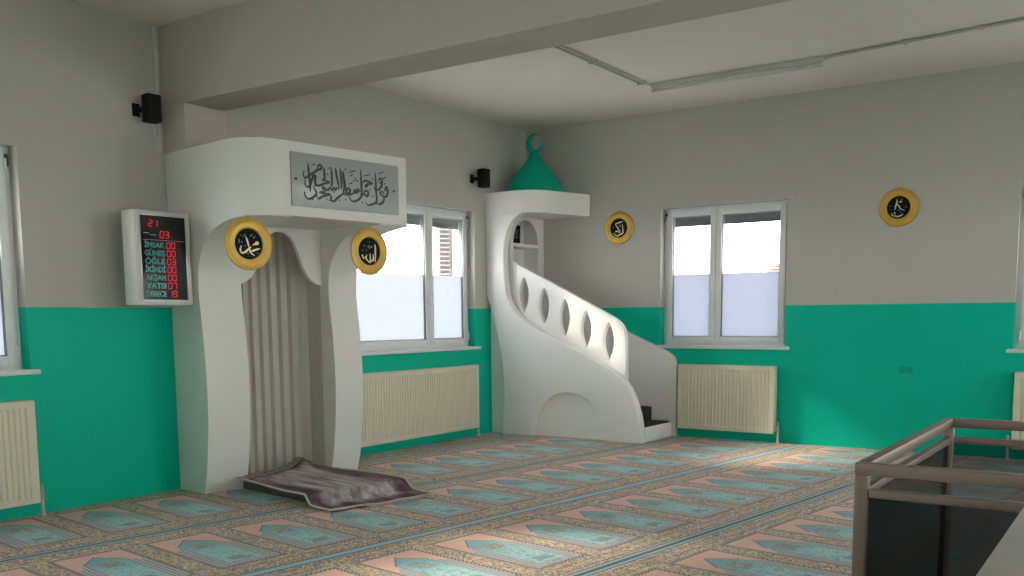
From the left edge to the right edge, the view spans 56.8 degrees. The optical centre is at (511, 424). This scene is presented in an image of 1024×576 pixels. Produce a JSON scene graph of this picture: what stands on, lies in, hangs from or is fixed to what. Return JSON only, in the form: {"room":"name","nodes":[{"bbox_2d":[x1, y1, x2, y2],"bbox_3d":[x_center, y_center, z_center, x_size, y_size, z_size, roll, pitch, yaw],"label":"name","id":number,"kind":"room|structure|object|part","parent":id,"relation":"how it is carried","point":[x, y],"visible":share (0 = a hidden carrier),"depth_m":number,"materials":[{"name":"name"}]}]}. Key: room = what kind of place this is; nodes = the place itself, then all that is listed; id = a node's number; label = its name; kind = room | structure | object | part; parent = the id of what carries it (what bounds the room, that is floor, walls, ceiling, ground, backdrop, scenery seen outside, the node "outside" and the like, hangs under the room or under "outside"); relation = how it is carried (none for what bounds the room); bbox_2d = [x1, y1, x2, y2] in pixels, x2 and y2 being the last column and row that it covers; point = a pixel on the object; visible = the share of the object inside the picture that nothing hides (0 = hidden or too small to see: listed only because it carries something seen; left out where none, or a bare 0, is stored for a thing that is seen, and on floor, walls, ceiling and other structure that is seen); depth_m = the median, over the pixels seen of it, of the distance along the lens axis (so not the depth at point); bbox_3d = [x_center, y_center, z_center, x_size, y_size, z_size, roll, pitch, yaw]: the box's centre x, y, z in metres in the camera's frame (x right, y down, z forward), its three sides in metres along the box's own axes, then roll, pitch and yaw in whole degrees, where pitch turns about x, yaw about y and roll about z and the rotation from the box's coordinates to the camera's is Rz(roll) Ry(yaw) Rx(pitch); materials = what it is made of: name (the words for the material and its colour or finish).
{"room":"mosque","nodes":[
{"label":"mosque","id":0,"kind":"room"},
{"bbox_2d":[0,0,525,520],"bbox_3d":[-3.685,-1.064,5.745,0.300,3.570,13.300,4,8,34],"label":"wall","id":1,"kind":"structure","parent":0,"point":[72,74],"depth_m":6.71,"materials":[{"name":"paint"}]},
{"bbox_2d":[0,146,40,375],"bbox_3d":[-3.843,-0.969,5.401,0.256,1.478,2.150,4,8,34],"label":"window","id":2,"kind":"structure","parent":1,"relation":"in","point":[10,343],"depth_m":6.21,"materials":[{"name":"white plastic"}]},
{"bbox_3d":[-3.495,-1.052,5.958,0.067,1.385,0.655,4,8,34],"label":"sash","id":3,"kind":"part","parent":2,"relation":"part of","materials":[{"name":"white plastic"}]},
{"bbox_3d":[-3.884,-0.986,5.427,0.065,1.450,2.060,4,8,34],"label":"frame","id":4,"kind":"part","parent":2,"relation":"part of","materials":[{"name":"white plastic"}]},
{"bbox_3d":[-3.803,-0.248,5.461,0.175,0.032,2.150,4,8,34],"label":"sill","id":5,"kind":"part","parent":2,"relation":"part of","materials":[{"name":"white plastic"}]},
{"bbox_2d":[132,93,161,123],"bbox_3d":[-2.605,-2.253,6.780,0.189,0.196,0.129,4,8,34],"label":"loudspeaker","id":6,"kind":"object","parent":1,"relation":"attached to","point":[151,111],"visible":1,"depth_m":6.73,"materials":[{"name":"black plastic"}]},
{"bbox_2d":[148,94,161,120],"bbox_3d":[-2.535,-2.248,6.731,0.006,0.176,0.094,5,9,42],"label":"grille","id":7,"kind":"object","parent":6,"relation":"attached to","point":[154,100],"depth_m":6.73,"materials":[{"name":"black plastic"}]},
{"bbox_2d":[151,26,161,151],"bbox_3d":[-2.597,-2.447,6.929,0.015,0.890,0.030,4,8,34],"label":"cable trunking","id":8,"kind":"object","parent":1,"relation":"attached to","point":[154,41],"visible":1,"depth_m":6.91,"materials":[{"name":"white plastic"}]},
{"bbox_2d":[151,124,161,210],"bbox_3d":[-2.620,-1.840,6.935,0.032,0.753,0.124,1,7,15],"label":"cable","id":9,"kind":"object","parent":1,"relation":"attached to","point":[151,124],"visible":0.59,"depth_m":6.97,"materials":[{"name":"white plastic"}]},
{"bbox_2d":[121,209,192,305],"bbox_3d":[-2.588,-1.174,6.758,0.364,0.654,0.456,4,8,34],"label":"clock","id":10,"kind":"object","parent":1,"relation":"attached to","point":[156,244],"visible":1,"depth_m":6.61,"materials":[{"name":"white plastic"}]},
{"bbox_2d":[356,204,480,355],"bbox_3d":[-1.046,-1.460,9.487,0.256,1.478,2.140,4,8,34],"label":"window","id":11,"kind":"structure","parent":1,"relation":"in","point":[425,312],"depth_m":9.69,"materials":[{"name":"white plastic"}]},
{"bbox_3d":[-1.250,-1.446,9.238,0.067,1.385,1.325,4,8,34],"label":"sash","id":12,"kind":"part","parent":11,"relation":"part of","materials":[{"name":"white plastic"}]},
{"bbox_3d":[-1.007,-0.739,9.546,0.175,0.032,2.140,4,8,34],"label":"sill","id":13,"kind":"part","parent":11,"relation":"part of","materials":[{"name":"white plastic"}]},
{"bbox_3d":[-0.842,-1.274,9.749,0.055,0.130,0.028,4,8,34],"label":"handle","id":14,"kind":"part","parent":11,"relation":"part of","materials":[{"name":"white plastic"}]},
{"bbox_2d":[407,214,457,229],"bbox_3d":[-1.149,-2.090,9.481,0.020,0.151,2.042,4,8,34],"label":"roller shutter","id":15,"kind":"object","parent":11,"relation":"attached to","point":[411,219],"depth_m":10.01,"materials":[{"name":"grey plastic"}]},
{"bbox_3d":[-0.696,-1.543,10.047,0.067,1.385,0.635,4,8,34],"label":"sash","id":16,"kind":"part","parent":11,"relation":"part of","materials":[{"name":"white plastic"}]},
{"bbox_2d":[470,168,489,187],"bbox_3d":[-0.333,-2.619,10.102,0.192,0.196,0.131,4,8,34],"label":"loudspeaker","id":17,"kind":"object","parent":1,"relation":"attached to","point":[483,174],"visible":1,"depth_m":10.05,"materials":[{"name":"black plastic"}]},
{"bbox_2d":[483,169,489,186],"bbox_3d":[-0.267,-2.614,10.050,0.094,0.176,0.006,-7,9,-43],"label":"grille","id":18,"kind":"object","parent":17,"relation":"attached to","point":[486,172],"depth_m":10.04,"materials":[{"name":"black plastic"}]},
{"bbox_2d":[66,0,1023,130],"bbox_3d":[1.057,-2.530,2.505,11.000,0.200,13.000,4,8,34],"label":"ceiling","id":19,"kind":"structure","parent":0,"point":[548,87],"depth_m":7.89,"materials":[{"name":"white paint"}]},
{"bbox_2d":[158,0,792,110],"bbox_3d":[2.070,-2.324,4.023,11.000,0.570,0.370,4,8,34],"label":"ceiling beam","id":20,"kind":"structure","parent":19,"relation":"attached to","point":[251,52],"depth_m":5.90,"materials":[{"name":"white paint"}]},
{"bbox_2d":[554,45,650,85],"bbox_3d":[0.329,-2.971,7.416,0.097,0.026,3.333,4,8,34],"label":"conduit","id":21,"kind":"object","parent":19,"relation":"attached to","point":[589,60],"visible":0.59,"depth_m":8.02,"materials":[{"name":"white plastic"}]},
{"bbox_2d":[651,56,824,92],"bbox_3d":[1.948,-3.059,8.323,1.575,0.085,0.056,4,8,34],"label":"ceiling light","id":22,"kind":"object","parent":19,"relation":"attached to","point":[816,60],"visible":1,"depth_m":8.27,"materials":[{"name":"grey plastic"}]},
{"bbox_2d":[824,17,1023,60],"bbox_3d":[5.074,-2.809,5.678,6.646,0.033,0.068,5,9,41],"label":"conduit","id":23,"kind":"object","parent":19,"relation":"attached to","point":[982,27],"visible":1,"depth_m":7.31,"materials":[{"name":"white plastic"}]},
{"bbox_2d":[526,62,1023,459],"bbox_3d":[4.686,-1.421,8.253,11.300,3.570,0.300,4,8,34],"label":"wall","id":24,"kind":"structure","parent":0,"point":[934,294],"depth_m":9.06,"materials":[{"name":"paint"}]},
{"bbox_2d":[605,210,632,243],"bbox_3d":[1.169,-2.160,10.374,0.352,0.374,0.018,4,8,34],"label":"round plaque","id":25,"kind":"object","parent":24,"relation":"attached to","point":[619,225],"visible":1,"depth_m":10.37,"materials":[{"name":"gold metal"}]},
{"bbox_2d":[655,200,788,349],"bbox_3d":[2.205,-1.529,9.857,1.460,1.478,0.256,4,8,34],"label":"window","id":26,"kind":"structure","parent":24,"relation":"in","point":[717,309],"depth_m":9.87,"materials":[{"name":"white plastic"}]},
{"bbox_3d":[1.915,-1.569,10.085,0.545,1.385,0.067,4,8,34],"label":"sash","id":27,"kind":"part","parent":26,"relation":"part of","materials":[{"name":"white plastic"}]},
{"bbox_3d":[2.083,-1.318,9.926,0.028,0.130,0.055,4,8,34],"label":"handle","id":28,"kind":"part","parent":26,"relation":"part of","materials":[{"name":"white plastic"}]},
{"bbox_3d":[2.188,-0.807,9.905,1.460,0.032,0.175,4,8,34],"label":"sill","id":29,"kind":"part","parent":26,"relation":"part of","materials":[{"name":"white plastic"}]},
{"bbox_2d":[676,211,779,227],"bbox_3d":[2.266,-2.164,9.882,1.362,0.151,0.020,4,8,34],"label":"roller shutter","id":30,"kind":"object","parent":26,"relation":"attached to","point":[762,216],"depth_m":9.84,"materials":[{"name":"grey plastic"}]},
{"bbox_3d":[2.449,-1.532,9.724,0.735,1.385,0.067,4,8,34],"label":"sash","id":31,"kind":"part","parent":26,"relation":"part of","materials":[{"name":"white plastic"}]},
{"bbox_2d":[879,185,918,226],"bbox_3d":[3.569,-2.014,8.749,0.352,0.374,0.018,4,8,34],"label":"round plaque","id":32,"kind":"object","parent":24,"relation":"attached to","point":[898,207],"visible":1,"depth_m":8.75,"materials":[{"name":"gold metal"}]},
{"bbox_2d":[899,366,912,373],"bbox_3d":[3.682,-0.508,8.863,0.122,0.065,0.006,4,8,34],"label":"socket","id":33,"kind":"object","parent":24,"relation":"attached to","point":[901,368],"visible":1,"depth_m":8.87,"materials":[{"name":"green paint"}]},
{"bbox_2d":[1006,182,1023,352],"bbox_3d":[5.017,-1.335,7.955,1.460,1.478,0.256,4,8,34],"label":"window","id":34,"kind":"structure","parent":24,"relation":"in","point":[1019,322],"depth_m":8.35,"materials":[{"name":"white plastic"}]},
{"bbox_3d":[5.000,-0.613,8.004,1.460,0.032,0.175,4,8,34],"label":"sill","id":35,"kind":"part","parent":34,"relation":"part of","materials":[{"name":"white plastic"}]},
{"bbox_3d":[5.045,-1.354,7.994,1.370,1.450,0.065,4,8,34],"label":"frame","id":36,"kind":"part","parent":34,"relation":"part of","materials":[{"name":"white plastic"}]},
{"bbox_3d":[4.747,-1.374,8.170,0.595,1.385,0.067,4,8,34],"label":"sash","id":37,"kind":"part","parent":34,"relation":"part of","materials":[{"name":"white plastic"}]},
{"bbox_3d":[1.087,1.037,2.913,11.000,0.100,13.000,4,8,34],"label":"floor","id":38,"kind":"structure","parent":0,"visible":0},
{"bbox_2d":[0,432,1023,575],"bbox_3d":[1.087,0.977,2.906,10.994,0.020,12.994,4,8,34],"label":"carpet","id":39,"kind":"object","parent":38,"relation":"on","point":[506,504],"visible":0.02,"depth_m":6.05,"materials":[{"name":"multicoloured carpet"}]},
{"bbox_2d":[0,400,46,515],"bbox_3d":[-3.709,0.321,5.474,0.116,0.780,2.041,4,8,34],"label":"radiator","id":40,"kind":"object","parent":39,"relation":"on","point":[20,485],"visible":1,"depth_m":6.13,"materials":[{"name":"beige metal"}]},
{"bbox_2d":[0,400,33,403],"bbox_3d":[-3.713,-0.058,5.401,0.083,0.010,1.980,4,8,34],"label":"grille","id":41,"kind":"object","parent":40,"relation":"attached to","point":[19,401],"depth_m":6.12,"materials":[{"name":"beige metal"}]},
{"bbox_2d":[243,481,306,501],"bbox_3d":[-1.471,0.464,7.196,0.940,0.065,0.720,5,9,42],"label":"pad","id":42,"kind":"object","parent":39,"relation":"on","point":[247,485],"visible":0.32,"depth_m":6.99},
{"bbox_2d":[164,137,408,493],"bbox_3d":[-1.749,-0.783,7.375,1.307,2.510,1.430,5,9,42],"label":"niche","id":43,"kind":"object","parent":39,"relation":"on","point":[268,358],"visible":0.81,"depth_m":7.20,"materials":[{"name":"white paint"}]},
{"bbox_2d":[162,103,225,153],"bbox_3d":[-2.368,-2.180,7.078,0.260,0.338,0.370,4,8,34],"label":"pillar","id":44,"kind":"structure","parent":43,"relation":"on","point":[185,125],"depth_m":6.95,"materials":[{"name":"white paint"}]},
{"bbox_3d":[-2.061,-0.480,6.963,1.129,2.007,0.350,5,9,42],"label":"leg","id":45,"kind":"part","parent":43,"relation":"part of","materials":[{"name":"white paint"}]},
{"bbox_2d":[224,214,271,269],"bbox_3d":[-1.788,-1.236,6.440,0.352,0.374,0.018,-7,9,-43],"label":"round plaque","id":46,"kind":"object","parent":43,"relation":"attached to","point":[248,243],"visible":1,"depth_m":6.43,"materials":[{"name":"gold metal"}]},
{"bbox_2d":[290,151,398,214],"bbox_3d":[-1.196,-1.742,6.894,0.018,0.368,0.970,5,9,42],"label":"board","id":47,"kind":"object","parent":43,"relation":"attached to","point":[317,181],"visible":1,"depth_m":6.86,"materials":[{"name":"grey glass"}]},
{"bbox_3d":[-1.366,-0.586,7.832,1.287,2.007,0.280,5,9,42],"label":"leg","id":48,"kind":"part","parent":43,"relation":"part of","materials":[{"name":"white paint"}]},
{"bbox_2d":[350,224,386,274],"bbox_3d":[-1.078,-1.321,7.155,0.018,0.382,0.352,5,9,42],"label":"round plaque","id":49,"kind":"object","parent":43,"relation":"attached to","point":[368,248],"visible":1,"depth_m":7.15,"materials":[{"name":"gold metal"}]},
{"bbox_2d":[236,457,438,510],"bbox_3d":[-1.408,0.426,7.085,1.613,0.163,0.891,5,9,42],"label":"rug","id":50,"kind":"object","parent":39,"relation":"on","point":[324,487],"visible":1,"depth_m":6.96,"materials":[{"name":"grey fabric"}]},
{"bbox_2d":[361,365,480,446],"bbox_3d":[-0.946,-0.164,9.512,0.116,0.780,2.041,4,8,34],"label":"radiator","id":51,"kind":"object","parent":39,"relation":"on","point":[399,405],"visible":0.91,"depth_m":9.43,"materials":[{"name":"beige metal"}]},
{"bbox_2d":[363,365,478,374],"bbox_3d":[-0.949,-0.543,9.439,0.083,0.010,1.980,4,8,34],"label":"grille","id":52,"kind":"object","parent":51,"relation":"attached to","point":[464,367],"depth_m":9.53,"materials":[{"name":"beige metal"}]},
{"bbox_2d":[485,133,677,443],"bbox_3d":[0.746,-1.531,10.248,1.931,3.302,0.821,4,8,34],"label":"pulpit","id":53,"kind":"object","parent":39,"relation":"on","point":[562,365],"visible":1,"depth_m":10.24,"materials":[{"name":"white paint"}]},
{"bbox_2d":[513,225,519,242],"bbox_3d":[0.016,-2.124,10.610,0.150,0.200,0.077,0,7,4],"label":"book","id":54,"kind":"object","parent":53,"relation":"on","point":[517,230],"visible":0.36,"depth_m":10.59,"materials":[{"name":"black paper"}]},
{"bbox_2d":[514,229,517,238],"bbox_3d":[0.015,-2.128,10.595,0.110,0.112,0.029,0,7,4],"label":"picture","id":55,"kind":"object","parent":54,"relation":"attached to","point":[516,230],"depth_m":10.59},
{"bbox_2d":[513,243,537,249],"bbox_3d":[0.069,-2.011,10.703,0.218,0.038,0.560,4,8,34],"label":"shelf","id":56,"kind":"object","parent":53,"relation":"attached to","point":[516,246],"depth_m":10.78,"materials":[{"name":"white wood"}]},
{"bbox_3d":[0.168,-1.278,10.749,0.024,2.095,0.692,4,8,34],"label":"alcove panel","id":57,"kind":"part","parent":53,"relation":"part of","materials":[{"name":"white paint"}]},
{"bbox_3d":[0.541,-1.049,10.036,1.882,2.396,0.100,4,8,33],"label":"plate","id":58,"kind":"part","parent":53,"relation":"part of","materials":[{"name":"white paint"}]},
{"bbox_3d":[0.595,-1.112,10.098,1.424,1.305,0.056,4,8,34],"label":"balustrade","id":59,"kind":"part","parent":53,"relation":"part of","materials":[{"name":"white paint"}]},
{"bbox_2d":[677,364,778,443],"bbox_3d":[2.242,-0.225,9.813,1.091,0.780,0.116,4,8,34],"label":"radiator","id":60,"kind":"object","parent":39,"relation":"on","point":[737,398],"visible":1,"depth_m":9.76,"materials":[{"name":"beige metal"}]},
{"bbox_2d":[679,364,775,366],"bbox_3d":[2.210,-0.607,9.770,1.030,0.010,0.083,4,8,34],"label":"grille","id":61,"kind":"object","parent":60,"relation":"attached to","point":[680,365],"depth_m":9.80,"materials":[{"name":"beige metal"}]},
{"bbox_2d":[851,418,1023,575],"bbox_3d":[2.826,0.591,2.105,3.704,0.900,1.318,4,8,34],"label":"stair railing","id":62,"kind":"object","parent":39,"relation":"on","point":[902,515],"visible":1,"depth_m":2.87,"materials":[{"name":"brown metal"}]},
{"bbox_3d":[0.950,0.566,2.609,0.034,0.866,0.034,4,8,34],"label":"post","id":63,"kind":"part","parent":62,"relation":"part of","materials":[{"name":"brown wood"}]},
{"bbox_3d":[1.306,0.056,3.084,0.034,0.034,1.246,4,8,34],"label":"handrail","id":64,"kind":"part","parent":62,"relation":"part of","materials":[{"name":"brown wood"}]},
{"bbox_3d":[1.310,0.496,3.134,0.006,0.731,1.246,4,8,34],"label":"smoked panel","id":65,"kind":"part","parent":62,"relation":"part of","materials":[{"name":"glass"}]},
{"bbox_3d":[1.307,0.121,3.091,0.026,0.024,1.238,4,8,34],"label":"rail","id":66,"kind":"part","parent":62,"relation":"part of","materials":[{"name":"brown wood"}]},
{"bbox_3d":[2.464,0.224,1.532,3.704,0.034,0.034,4,8,34],"label":"handrail","id":67,"kind":"part","parent":62,"relation":"part of","materials":[{"name":"brown wood"}]},
{"bbox_3d":[2.479,0.290,1.530,3.662,0.024,0.026,4,8,34],"label":"rail","id":68,"kind":"part","parent":62,"relation":"part of","materials":[{"name":"brown metal"}]},
{"bbox_3d":[1.670,0.440,3.660,0.034,0.866,0.034,4,8,34],"label":"post","id":69,"kind":"part","parent":62,"relation":"part of","materials":[{"name":"brown wood"}]},
{"bbox_3d":[3.184,0.098,2.583,3.704,0.034,0.034,4,8,34],"label":"handrail","id":70,"kind":"part","parent":62,"relation":"part of","materials":[{"name":"brown metal"}]},
{"bbox_3d":[3.198,0.163,2.581,3.662,0.024,0.026,4,8,34],"label":"rail","id":71,"kind":"part","parent":62,"relation":"part of","materials":[{"name":"brown metal"}]},
{"bbox_2d":[976,508,1023,575],"bbox_3d":[0.975,0.673,1.516,0.420,0.902,1.550,4,8,34],"label":"wooden ledge","id":72,"kind":"object","parent":39,"relation":"on","point":[1007,559],"visible":1,"depth_m":1.56,"materials":[{"name":"grey wood"}]},
{"bbox_2d":[1004,372,1023,459],"bbox_3d":[4.935,-0.039,7.992,1.361,0.780,0.116,4,8,34],"label":"radiator","id":73,"kind":"object","parent":39,"relation":"on","point":[1018,398],"visible":0.68,"depth_m":8.27,"materials":[{"name":"beige metal"}]},
{"bbox_3d":[4.931,-0.078,7.938,1.300,0.670,0.030,4,8,34],"label":"panel","id":74,"kind":"part","parent":73,"relation":"part of","materials":[{"name":"beige metal"}]},
{"label":"outside","id":75,"kind":"structure","parent":0,"visible":0},
{"bbox_3d":[0.217,3.092,11.671,120.000,0.200,120.000,4,8,34],"label":"ground","id":76,"kind":"structure","parent":75,"visible":0},
{"bbox_2d":[436,228,452,275],"bbox_3d":[-0.518,-2.623,21.220,2.550,9.000,3.100,-2,7,-10],"label":"building","id":77,"kind":"structure","parent":76,"relation":"on","point":[444,245],"depth_m":19.47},
{"bbox_2d":[439,228,448,275],"bbox_3d":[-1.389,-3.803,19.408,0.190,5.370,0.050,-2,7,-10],"label":"shutter","id":78,"kind":"object","parent":77,"relation":"hanging from","point":[440,231],"depth_m":19.41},
{"bbox_2d":[767,264,778,271],"bbox_3d":[12.733,-2.118,24.641,9.800,7.000,8.400,4,8,34],"label":"building","id":79,"kind":"structure","parent":76,"relation":"on","point":[776,268],"depth_m":24.01,"materials":[{"name":"red tile"}]}
]}

